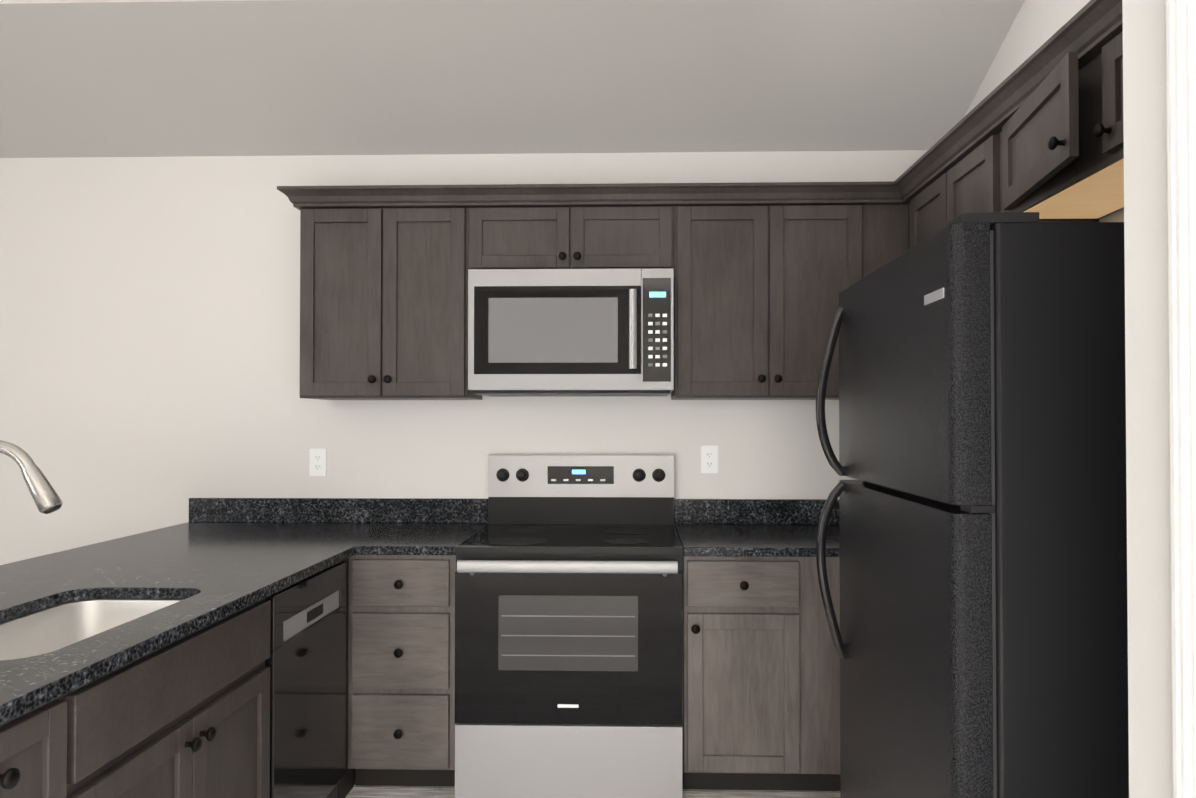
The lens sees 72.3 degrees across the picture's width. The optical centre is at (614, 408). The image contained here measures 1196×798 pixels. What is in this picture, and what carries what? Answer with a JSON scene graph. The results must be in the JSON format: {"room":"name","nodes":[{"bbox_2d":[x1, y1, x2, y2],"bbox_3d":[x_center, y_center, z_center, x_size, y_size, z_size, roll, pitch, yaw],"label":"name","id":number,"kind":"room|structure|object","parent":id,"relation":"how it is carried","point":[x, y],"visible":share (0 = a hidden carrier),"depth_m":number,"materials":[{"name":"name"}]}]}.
{"room":"kitchen","nodes":[
{"label":"kitchen","id":0,"kind":"room"},
{"bbox_2d":[0,150,927,564],"bbox_3d":[-0.982,-0.070,3.483,6.200,2.800,0.100,0,-1,1],"label":"wall","id":1,"kind":"structure","parent":0,"point":[148,344],"depth_m":3.45,"materials":[{"name":"white paint"}]},
{"bbox_2d":[309,449,325,475],"bbox_3d":[-1.244,0.224,3.431,0.070,0.115,0.007,0,-1,1],"label":"electrical outlet","id":2,"kind":"object","parent":1,"relation":"attached to","point":[317,464],"visible":1,"depth_m":3.43,"materials":[{"name":"white plastic"}]},
{"bbox_2d":[293,185,481,399],"bbox_3d":[-0.878,-0.436,3.268,0.646,0.792,0.328,0,-1,1],"label":"upper cabinet","id":3,"kind":"object","parent":1,"relation":"attached to","point":[384,268],"depth_m":3.11,"materials":[{"name":"brown wood"}]},
{"bbox_2d":[469,185,588,268],"bbox_3d":[-0.333,-0.673,3.257,0.445,0.318,0.328,0,-1,1],"label":"upper cabinet","id":4,"kind":"object","parent":1,"relation":"attached to","point":[511,226],"depth_m":3.09,"materials":[{"name":"brown wood"}]},
{"bbox_2d":[468,269,673,396],"bbox_3d":[-0.155,-0.281,3.177,0.751,0.454,0.468,0,-1,1],"label":"microwave","id":5,"kind":"object","parent":4,"relation":"attached to","point":[570,332],"visible":1,"depth_m":2.98,"materials":[{"name":"silver metal"}]},
{"bbox_2d":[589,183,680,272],"bbox_3d":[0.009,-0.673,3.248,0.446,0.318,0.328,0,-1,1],"label":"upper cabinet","id":6,"kind":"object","parent":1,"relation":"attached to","point":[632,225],"depth_m":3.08,"materials":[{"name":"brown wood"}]},
{"bbox_2d":[701,446,717,472],"bbox_3d":[0.394,0.209,3.389,0.070,0.115,0.007,0,-1,1],"label":"electrical outlet","id":7,"kind":"object","parent":1,"relation":"attached to","point":[709,459],"visible":1,"depth_m":3.39,"materials":[{"name":"white plastic"}]},
{"bbox_2d":[671,181,908,399],"bbox_3d":[0.671,-0.436,3.228,0.879,0.792,0.328,0,-1,1],"label":"upper cabinet","id":8,"kind":"object","parent":1,"relation":"attached to","point":[766,274],"depth_m":3.07,"materials":[{"name":"brown wood"}]},
{"bbox_2d":[0,0,1024,157],"bbox_3d":[-1.063,-1.295,0.375,6.200,0.446,6.350,0,-1,1],"label":"ceiling","id":9,"kind":"structure","parent":0,"point":[130,78],"depth_m":3.03,"materials":[{"name":"white paint"}]},
{"bbox_2d":[345,769,839,797],"bbox_3d":[-1.063,1.338,0.339,6.200,0.100,6.350,0,-1,1],"label":"floor","id":10,"kind":"structure","parent":0,"point":[399,792],"depth_m":2.81,"materials":[{"name":"grey wood"}]},
{"bbox_2d":[0,598,269,797],"bbox_3d":[-1.226,0.895,1.683,0.605,0.822,1.001,0,-1,1],"label":"base cabinet","id":11,"kind":"object","parent":10,"relation":"on","point":[187,716],"depth_m":1.69,"materials":[{"name":"brown wood"}]},
{"bbox_2d":[0,498,395,724],"bbox_3d":[-1.348,0.424,2.282,0.930,0.130,2.300,0,-1,1],"label":"countertop","id":12,"kind":"structure","parent":11,"relation":"on","point":[212,560],"depth_m":2.28,"materials":[{"name":"stone"}]},
{"bbox_2d":[0,440,62,513],"bbox_3d":[-1.319,0.258,1.756,0.259,0.383,0.060,0,-1,1],"label":"faucet","id":13,"kind":"object","parent":12,"relation":"on","point":[45,497],"visible":1,"depth_m":1.74,"materials":[{"name":"silver metal"}]},
{"bbox_2d":[0,599,183,660],"bbox_3d":[-1.206,0.580,1.769,0.400,0.194,0.680,0,-1,1],"label":"sink","id":14,"kind":"object","parent":12,"relation":"in","point":[51,629],"visible":0.08,"depth_m":2.03,"materials":[{"name":"silver metal"}]},
{"bbox_2d":[265,561,345,797],"bbox_3d":[-1.190,0.908,2.459,0.577,0.815,0.546,0,-1,1],"label":"dishwasher","id":15,"kind":"object","parent":10,"relation":"on","point":[305,662],"visible":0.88,"depth_m":2.42,"materials":[{"name":"black plastic"}]},
{"bbox_2d":[338,558,351,797],"bbox_3d":[-1.206,0.905,2.436,0.605,0.822,0.637,0,-1,1],"label":"base cabinet","id":16,"kind":"object","parent":10,"relation":"on","point":[345,784],"depth_m":2.79,"materials":[{"name":"brown wood"}]},
{"bbox_2d":[352,769,353,787],"bbox_3d":[-1.190,0.913,3.079,0.605,0.822,0.685,0,-1,1],"label":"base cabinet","id":17,"kind":"object","parent":10,"relation":"on","point":[352,769],"depth_m":2.85,"materials":[{"name":"brown wood"}]},
{"bbox_2d":[348,555,456,786],"bbox_3d":[-0.717,0.913,3.075,0.375,0.822,0.670,0,-1,1],"label":"base cabinet","id":18,"kind":"object","parent":10,"relation":"on","point":[401,670],"visible":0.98,"depth_m":2.77,"materials":[{"name":"brown wood"}]},
{"bbox_2d":[360,498,487,554],"bbox_3d":[-0.694,0.434,3.091,0.334,0.130,0.649,0,-1,1],"label":"countertop","id":19,"kind":"structure","parent":18,"relation":"on","point":[405,526],"depth_m":3.31,"materials":[{"name":"stone"}]},
{"bbox_2d":[454,455,682,797],"bbox_3d":[-0.145,0.755,3.026,0.762,1.138,0.735,0,-1,1],"label":"range","id":20,"kind":"object","parent":10,"relation":"on","point":[568,638],"visible":1,"depth_m":2.71,"materials":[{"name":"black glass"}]},
{"bbox_2d":[682,554,839,790],"bbox_3d":[0.803,0.913,3.035,1.123,0.822,0.670,0,-1,1],"label":"base cabinet","id":21,"kind":"object","parent":10,"relation":"on","point":[761,684],"visible":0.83,"depth_m":2.75,"materials":[{"name":"brown wood"}]},
{"bbox_2d":[674,499,839,556],"bbox_3d":[0.802,0.434,3.053,1.125,0.130,0.647,0,-1,1],"label":"countertop","id":22,"kind":"structure","parent":21,"relation":"on","point":[704,527],"depth_m":3.25,"materials":[{"name":"stone"}]},
{"bbox_2d":[816,212,1128,797],"bbox_3d":[0.893,0.498,1.661,0.818,1.615,0.750,0,-1,1],"label":"refrigerator","id":23,"kind":"object","parent":10,"relation":"on","point":[980,639],"visible":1,"depth_m":1.30,"materials":[{"name":"black metal"}]},
{"bbox_2d":[964,0,1123,221],"bbox_3d":[1.394,-0.088,2.136,0.100,2.800,2.430,0,-1,1],"label":"wall","id":24,"kind":"structure","parent":0,"point":[1036,21],"depth_m":2.68,"materials":[{"name":"white paint"}]},
{"bbox_2d":[898,120,973,248],"bbox_3d":[1.216,-0.444,2.669,0.277,0.792,0.797,0,-1,1],"label":"upper cabinet","id":25,"kind":"object","parent":24,"relation":"attached to","point":[941,188],"depth_m":2.67,"materials":[{"name":"brown wood"}]},
{"bbox_2d":[974,0,1123,222],"bbox_3d":[1.176,-0.690,1.995,0.321,0.318,0.557,0,-1,1],"label":"upper cabinet","id":26,"kind":"object","parent":24,"relation":"attached to","point":[1040,130],"depth_m":1.96,"materials":[{"name":"brown wood"}]},
{"bbox_2d":[1094,0,1123,171],"bbox_3d":[1.186,-0.696,1.524,0.277,0.318,0.480,0,-1,1],"label":"upper cabinet","id":27,"kind":"object","parent":24,"relation":"attached to","point":[1116,19],"depth_m":1.72,"materials":[{"name":"brown wood"}]},
{"bbox_2d":[1122,0,1172,797],"bbox_3d":[0.656,-0.129,-0.911,0.115,2.800,3.900,0,-1,1],"label":"wall","id":28,"kind":"structure","parent":0,"point":[1147,422],"depth_m":0.99,"materials":[{"name":"white paint"}]},
{"bbox_2d":[1166,0,1195,797],"bbox_3d":[0.682,0.289,0.464,0.135,2.001,0.907,0,-1,1],"label":"door frame","id":29,"kind":"structure","parent":28,"relation":"attached to","point":[1181,85],"depth_m":0.91,"materials":[{"name":"white"}]}
]}

